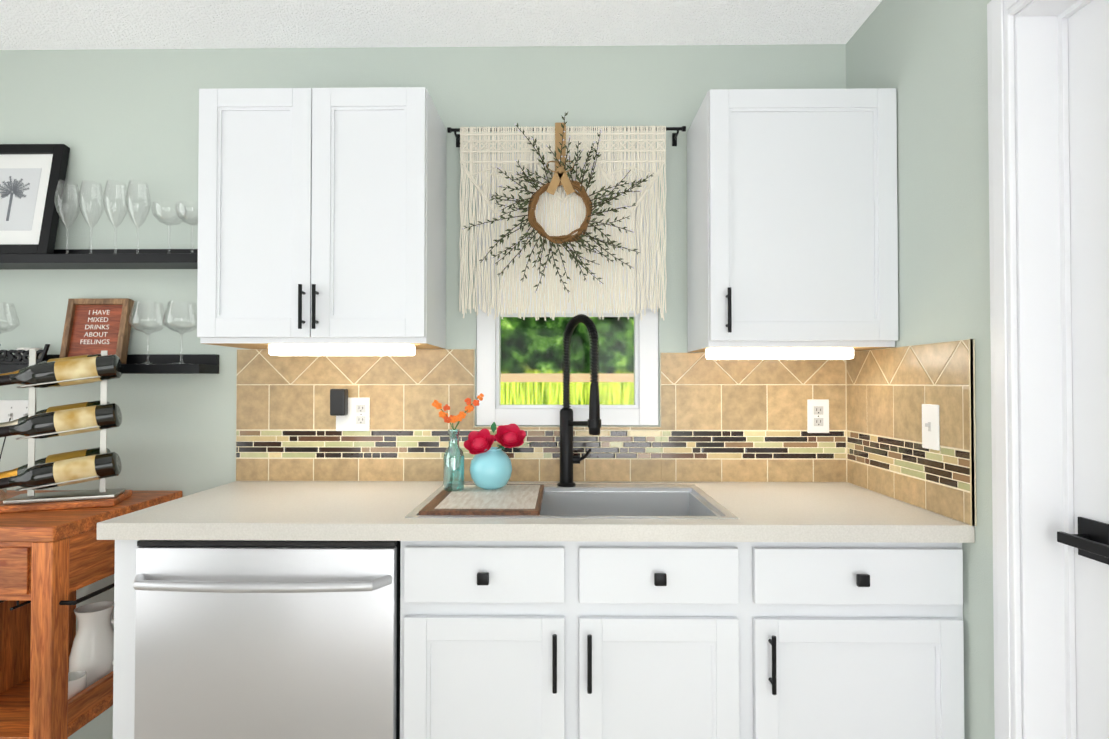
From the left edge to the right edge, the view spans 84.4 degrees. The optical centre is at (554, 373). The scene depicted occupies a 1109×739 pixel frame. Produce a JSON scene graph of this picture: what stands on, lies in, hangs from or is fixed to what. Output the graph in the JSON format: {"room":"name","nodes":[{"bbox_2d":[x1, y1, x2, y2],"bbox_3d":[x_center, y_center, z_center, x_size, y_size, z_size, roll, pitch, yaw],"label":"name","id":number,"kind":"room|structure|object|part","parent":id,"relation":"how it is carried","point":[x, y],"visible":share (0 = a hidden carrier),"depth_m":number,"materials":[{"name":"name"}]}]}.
{"room":"kitchen","nodes":[
{"label":"kitchen","id":0,"kind":"room"},
{"bbox_2d":[0,44,845,738],"bbox_3d":[-1.140,0.069,2.216,4.596,2.440,0.140,0,-1,1],"label":"wall","id":1,"kind":"structure","parent":0,"point":[114,118],"depth_m":2.15,"materials":[{"name":"green paint"}]},
{"bbox_2d":[0,400,28,422],"bbox_3d":[-1.906,0.149,2.145,0.162,0.115,0.016,0,-1,1],"label":"switch plate","id":2,"kind":"object","parent":1,"relation":"attached to","point":[14,409],"visible":0.5,"depth_m":2.15,"materials":[{"name":"white plastic"}]},
{"bbox_2d":[0,249,197,269],"bbox_3d":[-1.908,-0.403,2.101,1.684,0.067,0.120,0,-1,1],"label":"shelf","id":3,"kind":"object","parent":1,"relation":"attached to","point":[129,259],"visible":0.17,"depth_m":2.05,"materials":[{"name":"black wood"}]},
{"bbox_2d":[0,144,69,253],"bbox_3d":[-1.863,-0.602,2.115,0.300,0.404,0.094,0,-1,1],"label":"picture frame","id":4,"kind":"object","parent":3,"relation":"on","point":[31,175],"visible":0.96,"depth_m":2.11,"materials":[{"name":"black wood"}]},
{"bbox_2d":[0,168,41,230],"bbox_3d":[-1.863,-0.603,2.111,0.152,0.227,0.039,0,-1,1],"label":"photo","id":5,"kind":"object","parent":4,"relation":"attached to","point":[20,188],"depth_m":2.11,"materials":[{"name":"white paper"}]},
{"bbox_2d":[54,180,80,253],"bbox_3d":[-1.668,-0.528,2.096,0.073,0.256,0.073,0,-1,1],"label":"wine glass","id":6,"kind":"object","parent":3,"relation":"on","point":[67,208],"visible":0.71,"depth_m":2.10,"materials":[{"name":"clear glass"}]},
{"bbox_2d":[78,180,104,253],"bbox_3d":[-1.586,-0.528,2.095,0.073,0.256,0.073,0,-1,1],"label":"wine glass","id":7,"kind":"object","parent":3,"relation":"on","point":[99,209],"visible":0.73,"depth_m":2.09,"materials":[{"name":"clear glass"}]},
{"bbox_2d":[103,181,128,253],"bbox_3d":[-1.501,-0.528,2.094,0.073,0.256,0.073,0,-1,1],"label":"wine glass","id":8,"kind":"object","parent":3,"relation":"on","point":[107,191],"visible":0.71,"depth_m":2.09,"materials":[{"name":"clear glass"}]},
{"bbox_2d":[125,180,150,253],"bbox_3d":[-1.425,-0.528,2.092,0.073,0.256,0.073,0,-1,1],"label":"wine glass","id":9,"kind":"object","parent":3,"relation":"on","point":[126,198],"visible":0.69,"depth_m":2.09,"materials":[{"name":"clear glass"}]},
{"bbox_2d":[151,202,186,253],"bbox_3d":[-1.317,-0.488,2.091,0.103,0.176,0.103,0,-1,1],"label":"wine glass","id":10,"kind":"object","parent":3,"relation":"on","point":[156,215],"visible":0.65,"depth_m":2.09,"materials":[{"name":"clear glass"}]},
{"bbox_2d":[175,201,197,252],"bbox_3d":[-1.236,-0.488,2.090,0.103,0.176,0.103,0,-1,1],"label":"wine glass","id":11,"kind":"object","parent":3,"relation":"on","point":[176,205],"visible":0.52,"depth_m":2.09,"materials":[{"name":"clear glass"}]},
{"bbox_2d":[0,354,218,373],"bbox_3d":[-1.963,-0.035,2.096,1.574,0.067,0.120,0,-1,1],"label":"shelf","id":12,"kind":"object","parent":1,"relation":"attached to","point":[204,364],"visible":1,"depth_m":2.09,"materials":[{"name":"black wood"}]},
{"bbox_2d":[0,303,19,333],"bbox_3d":[-1.905,-0.138,2.093,0.113,0.212,0.113,0,-1,1],"label":"wine glass","id":13,"kind":"object","parent":12,"relation":"on","point":[16,324],"visible":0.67,"depth_m":2.12,"materials":[{"name":"clear glass"}]},
{"bbox_2d":[0,344,49,363],"bbox_3d":[-1.816,-0.066,2.043,0.258,0.066,0.013,0,-1,1],"label":"blessed sign","id":14,"kind":"object","parent":12,"relation":"on","point":[13,359],"visible":0.81,"depth_m":2.04,"materials":[{"name":"black"}]},
{"bbox_2d":[17,347,42,360],"bbox_3d":[-1.785,-0.060,2.081,0.066,0.056,0.066,0,-1,1],"label":"votive candle","id":15,"kind":"object","parent":12,"relation":"on","point":[26,349],"visible":0.31,"depth_m":2.06,"materials":[{"name":"white wax"}]},
{"bbox_2d":[59,298,133,363],"bbox_3d":[-1.580,-0.147,2.115,0.212,0.229,0.069,0,-1,1],"label":"sign","id":16,"kind":"object","parent":12,"relation":"on","point":[95,326],"visible":0.96,"depth_m":2.11,"materials":[{"name":"red wood"}]},
{"bbox_3d":[-1.580,-0.147,2.118,0.172,0.188,0.046,0,-1,1],"label":"panel","id":17,"kind":"part","parent":16,"relation":"part of","materials":[{"name":"red wood"}]},
{"bbox_2d":[128,301,166,363],"bbox_3d":[-1.386,-0.138,2.086,0.113,0.212,0.113,0,-1,1],"label":"wine glass","id":18,"kind":"object","parent":12,"relation":"on","point":[140,329],"visible":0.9,"depth_m":2.08,"materials":[{"name":"clear glass"}]},
{"bbox_2d":[162,301,196,363],"bbox_3d":[-1.271,-0.138,2.085,0.113,0.212,0.113,0,-1,1],"label":"wine glass","id":19,"kind":"object","parent":12,"relation":"on","point":[163,320],"visible":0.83,"depth_m":2.08,"materials":[{"name":"clear glass"}]},
{"bbox_2d":[197,87,445,355],"bbox_3d":[-0.723,-0.456,1.967,0.683,0.801,0.359,0,-1,1],"label":"upper cabinet","id":20,"kind":"object","parent":1,"relation":"attached to","point":[321,221],"visible":1,"depth_m":1.83,"materials":[{"name":"white wood"}]},
{"bbox_2d":[268,344,414,355],"bbox_3d":[-0.650,-0.073,1.878,0.435,0.034,0.063,0,-1,1],"label":"light","id":21,"kind":"object","parent":20,"relation":"attached to","point":[274,349],"depth_m":1.85,"materials":[{"name":"white"}]},
{"bbox_2d":[447,126,685,146],"bbox_3d":[0.041,-0.818,2.106,0.808,0.045,0.072,0,-1,1],"label":"curtain rod","id":22,"kind":"object","parent":1,"relation":"attached to","point":[674,135],"visible":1,"depth_m":2.08,"materials":[{"name":"black metal"}]},
{"bbox_2d":[462,112,653,293],"bbox_3d":[0.012,-0.564,2.050,0.633,0.606,0.079,0,-1,1],"label":"wreath","id":23,"kind":"object","parent":22,"relation":"hanging from","point":[560,177],"visible":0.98,"depth_m":2.02,"materials":[{"name":"brown"}]},
{"bbox_2d":[459,125,666,320],"bbox_3d":[0.028,-0.511,2.072,0.701,0.664,0.028,0,-1,1],"label":"curtain","id":24,"kind":"object","parent":22,"relation":"hanging from","point":[577,134],"visible":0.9,"depth_m":2.06,"materials":[{"name":"white fabric"}]},
{"bbox_2d":[476,154,658,425],"bbox_3d":[0.045,-0.295,2.164,0.633,0.949,0.064,0,-1,1],"label":"window","id":25,"kind":"structure","parent":1,"relation":"in","point":[641,411],"depth_m":2.13,"materials":[{"name":"white wood"}]},
{"bbox_2d":[500,175,633,312],"bbox_3d":[0.045,-0.459,2.166,0.475,0.490,0.002,0,-1,1],"label":"shade","id":26,"kind":"object","parent":25,"relation":"attached to","point":[568,310],"depth_m":2.16,"materials":[{"name":"white fabric"}]},
{"bbox_3d":[0.045,-0.291,2.183,0.501,0.825,0.004,0,-1,1],"label":"glass","id":27,"kind":"part","parent":25,"relation":"part of","materials":[{"name":"clear glass"}]},
{"bbox_2d":[500,313,634,316],"bbox_3d":[0.045,-0.208,2.162,0.475,0.013,0.010,0,-1,1],"label":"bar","id":28,"kind":"object","parent":25,"relation":"attached to","point":[572,314],"visible":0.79,"depth_m":2.16,"materials":[{"name":"white"}]},
{"bbox_2d":[236,339,976,525],"bbox_3d":[-0.051,0.138,1.802,2.124,0.458,0.653,0,-1,1],"label":"backsplash","id":29,"kind":"structure","parent":1,"relation":"attached to","point":[733,420],"depth_m":2.11,"materials":[{"name":"beige tile"}]},
{"bbox_2d":[330,389,369,430],"bbox_3d":[-0.704,0.124,2.102,0.124,0.147,0.046,0,-1,1],"label":"electrical outlet","id":30,"kind":"object","parent":29,"relation":"attached to","point":[351,414],"visible":0.98,"depth_m":2.12,"materials":[{"name":"white plastic"}]},
{"bbox_2d":[807,399,828,432],"bbox_3d":[0.906,0.145,2.100,0.074,0.115,0.007,0,-1,1],"label":"electrical outlet","id":31,"kind":"object","parent":29,"relation":"attached to","point":[817,415],"visible":1,"depth_m":2.10,"materials":[{"name":"white plastic"}]},
{"bbox_2d":[922,404,939,450],"bbox_3d":[0.988,0.140,1.616,0.016,0.118,0.072,0,-1,1],"label":"switch plate","id":32,"kind":"object","parent":29,"relation":"attached to","point":[930,428],"visible":1,"depth_m":1.61,"materials":[{"name":"white plastic"}]},
{"bbox_2d":[687,88,898,358],"bbox_3d":[0.736,-0.444,1.948,0.553,0.801,0.359,0,-1,1],"label":"upper cabinet","id":33,"kind":"object","parent":1,"relation":"attached to","point":[792,236],"visible":1,"depth_m":1.81,"materials":[{"name":"white wood"}]},
{"bbox_2d":[706,348,853,358],"bbox_3d":[0.681,-0.062,1.861,0.432,0.034,0.063,0,-1,1],"label":"light","id":34,"kind":"object","parent":33,"relation":"attached to","point":[711,353],"depth_m":1.83,"materials":[{"name":"white"}]},
{"bbox_2d":[0,0,881,49],"bbox_3d":[-1.171,-1.236,-0.155,4.596,0.100,4.920,0,-1,1],"label":"ceiling","id":35,"kind":"structure","parent":0,"point":[105,24],"depth_m":2.01,"materials":[{"name":"white paint"}]},
{"bbox_2d":[846,0,994,738],"bbox_3d":[1.057,0.034,-0.202,0.140,2.440,4.640,0,-1,1],"label":"wall","id":36,"kind":"structure","parent":0,"point":[927,60],"depth_m":1.56,"materials":[{"name":"green paint"}]},
{"bbox_2d":[987,0,1091,738],"bbox_3d":[1.062,0.207,0.934,0.162,2.126,0.909,0,-1,1],"label":"door frame","id":37,"kind":"structure","parent":36,"relation":"attached to","point":[1047,573],"depth_m":1.32,"materials":[{"name":"white wood"}]},
{"bbox_2d":[1057,0,1108,738],"bbox_3d":[1.090,0.241,0.933,0.093,2.042,0.759,0,-1,1],"label":"door","id":38,"kind":"structure","parent":36,"relation":"in","point":[1088,84],"depth_m":1.26,"materials":[{"name":"white wood"}]},
{"bbox_3d":[1.076,0.339,1.215,0.058,0.080,0.141,0,-1,1],"label":"handle","id":39,"kind":"part","parent":38,"relation":"part of","materials":[{"name":"black metal"}]},
{"bbox_3d":[-1.171,1.304,-0.192,4.596,0.100,4.920,0,-1,1],"label":"floor","id":40,"kind":"structure","parent":0,"visible":0},
{"bbox_2d":[0,490,181,738],"bbox_3d":[-1.731,0.843,1.847,0.944,0.882,0.571,0,-1,1],"label":"bar cart","id":41,"kind":"object","parent":40,"relation":"on","point":[52,562],"visible":0.67,"depth_m":1.64,"materials":[{"name":"brown wood"}]},
{"bbox_2d":[0,418,10,500],"bbox_3d":[-1.795,0.269,1.948,0.085,0.268,0.146,0,-1,1],"label":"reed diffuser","id":42,"kind":"object","parent":41,"relation":"on","point":[4,495],"visible":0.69,"depth_m":1.96,"materials":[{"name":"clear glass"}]},
{"bbox_2d":[0,490,131,512],"bbox_3d":[-1.509,0.392,1.891,0.300,0.019,0.200,0,-1,-21],"label":"cutting board","id":43,"kind":"object","parent":41,"relation":"on","point":[45,506],"visible":0.67,"depth_m":1.81,"materials":[{"name":"brown wood"}]},
{"bbox_2d":[0,349,124,504],"bbox_3d":[-1.532,0.154,1.882,0.401,0.455,0.256,0,-1,1],"label":"wine rack","id":44,"kind":"object","parent":43,"relation":"on","point":[102,462],"visible":1,"depth_m":1.83,"materials":[{"name":"silver metal"}]},
{"bbox_2d":[17,447,109,474],"bbox_3d":[-1.575,0.286,1.921,0.311,0.109,0.176,0,-1,1],"label":"bottle","id":45,"kind":"object","parent":44,"relation":"on","point":[77,458],"depth_m":1.88,"materials":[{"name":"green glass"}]},
{"bbox_2d":[18,400,109,423],"bbox_3d":[-1.575,0.136,1.923,0.311,0.109,0.176,0,-1,1],"label":"bottle","id":46,"kind":"object","parent":44,"relation":"on","point":[78,410],"depth_m":1.87,"materials":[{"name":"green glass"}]},
{"bbox_2d":[19,353,110,384],"bbox_3d":[-1.575,-0.014,1.925,0.311,0.108,0.176,0,-1,1],"label":"bottle","id":47,"kind":"object","parent":44,"relation":"on","point":[79,361],"depth_m":1.84,"materials":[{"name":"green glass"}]},
{"bbox_2d":[8,452,121,489],"bbox_3d":[-1.483,0.290,1.835,0.302,0.104,0.167,0,-1,1],"label":"bottle","id":48,"kind":"object","parent":44,"relation":"on","point":[67,468],"depth_m":1.82,"materials":[{"name":"black glass"}]},
{"bbox_2d":[9,403,121,438],"bbox_3d":[-1.483,0.140,1.837,0.303,0.104,0.167,0,-1,1],"label":"bottle","id":49,"kind":"object","parent":44,"relation":"on","point":[76,418],"depth_m":1.82,"materials":[{"name":"black glass"}]},
{"bbox_2d":[10,354,122,387],"bbox_3d":[-1.483,-0.010,1.840,0.303,0.104,0.167,0,-1,1],"label":"bottle","id":50,"kind":"object","parent":44,"relation":"on","point":[74,370],"depth_m":1.82,"materials":[{"name":"black glass"}]},
{"bbox_2d":[68,671,86,698],"bbox_3d":[-1.376,0.904,1.728,0.072,0.085,0.099,0,-1,1],"label":"mug","id":51,"kind":"object","parent":41,"relation":"on","point":[77,682],"visible":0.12,"depth_m":1.74,"materials":[{"name":"white ceramic"}]},
{"bbox_2d":[69,601,113,687],"bbox_3d":[-1.377,0.828,1.858,0.161,0.240,0.120,0,-1,1],"label":"pitcher","id":52,"kind":"object","parent":41,"relation":"on","point":[92,653],"visible":0.65,"depth_m":1.82,"materials":[{"name":"white ceramic"}]},
{"bbox_2d":[133,540,400,738],"bbox_3d":[-0.710,0.847,1.756,0.640,0.860,0.666,0,-1,1],"label":"dishwasher","id":53,"kind":"object","parent":40,"relation":"on","point":[267,639],"visible":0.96,"depth_m":1.50,"materials":[{"name":"silver metal"}]},
{"bbox_3d":[-0.714,0.503,1.469,0.636,0.024,0.082,0,-1,1],"label":"handle","id":54,"kind":"part","parent":53,"relation":"part of","materials":[{"name":"silver metal"}]},
{"bbox_2d":[113,540,432,738],"bbox_3d":[-0.703,0.847,1.816,0.784,0.874,0.621,0,-1,1],"label":"base cabinet","id":55,"kind":"object","parent":40,"relation":"on","point":[416,557],"depth_m":1.52,"materials":[{"name":"white wood"}]},
{"bbox_2d":[429,541,788,738],"bbox_3d":[0.084,0.847,1.806,0.931,0.874,0.621,0,-1,1],"label":"base cabinet","id":56,"kind":"object","parent":40,"relation":"on","point":[653,640],"depth_m":1.50,"materials":[{"name":"white wood"}]},
{"bbox_2d":[97,481,974,542],"bbox_3d":[-0.051,0.389,1.802,2.124,0.041,0.646,0,-1,1],"label":"countertop","id":57,"kind":"structure","parent":56,"relation":"on","point":[381,510],"depth_m":1.52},
{"bbox_2d":[404,484,738,518],"bbox_3d":[0.045,0.480,1.798,0.842,0.227,0.516,0,-1,1],"label":"sink","id":58,"kind":"object","parent":57,"relation":"in","point":[673,501],"visible":0.19,"depth_m":1.97,"materials":[{"name":"silver metal"}]},
{"bbox_2d":[419,485,543,514],"bbox_3d":[-0.192,0.366,1.779,0.310,0.024,0.416,0,-1,1],"label":"board","id":59,"kind":"object","parent":58,"relation":"on","point":[503,500],"visible":0.67,"depth_m":1.69,"materials":[{"name":"brown wood"}]},
{"bbox_2d":[432,393,483,490],"bbox_3d":[-0.295,0.207,1.876,0.157,0.295,0.064,0,-1,1],"label":"bottle","id":60,"kind":"object","parent":59,"relation":"on","point":[453,468],"visible":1,"depth_m":1.86,"materials":[{"name":"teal glass"}]},
{"bbox_2d":[463,422,529,489],"bbox_3d":[-0.173,0.253,1.908,0.215,0.205,0.134,0,-1,1],"label":"vase","id":61,"kind":"object","parent":59,"relation":"on","point":[490,468],"visible":1,"depth_m":1.87,"materials":[{"name":"teal ceramic"}]},
{"bbox_2d":[557,314,600,486],"bbox_3d":[0.077,0.088,1.957,0.136,0.559,0.198,0,-1,1],"label":"faucet","id":62,"kind":"object","parent":57,"relation":"on","point":[568,459],"visible":1,"depth_m":2.00,"materials":[{"name":"black metal"}]},
{"bbox_2d":[785,542,964,738],"bbox_3d":[0.705,0.847,1.798,0.612,0.874,0.621,0,-1,1],"label":"base cabinet","id":63,"kind":"object","parent":40,"relation":"on","point":[874,634],"depth_m":1.49,"materials":[{"name":"white wood"}]},
{"label":"outside","id":64,"kind":"structure","parent":0,"visible":0},
{"bbox_2d":[501,317,633,404],"bbox_3d":[0.025,-0.659,4.032,6.000,4.050,0.060,0,-1,1],"label":"garden","id":65,"kind":"object","parent":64,"point":[548,362],"depth_m":4.03,"materials":[{"name":"green plant"}]}
]}

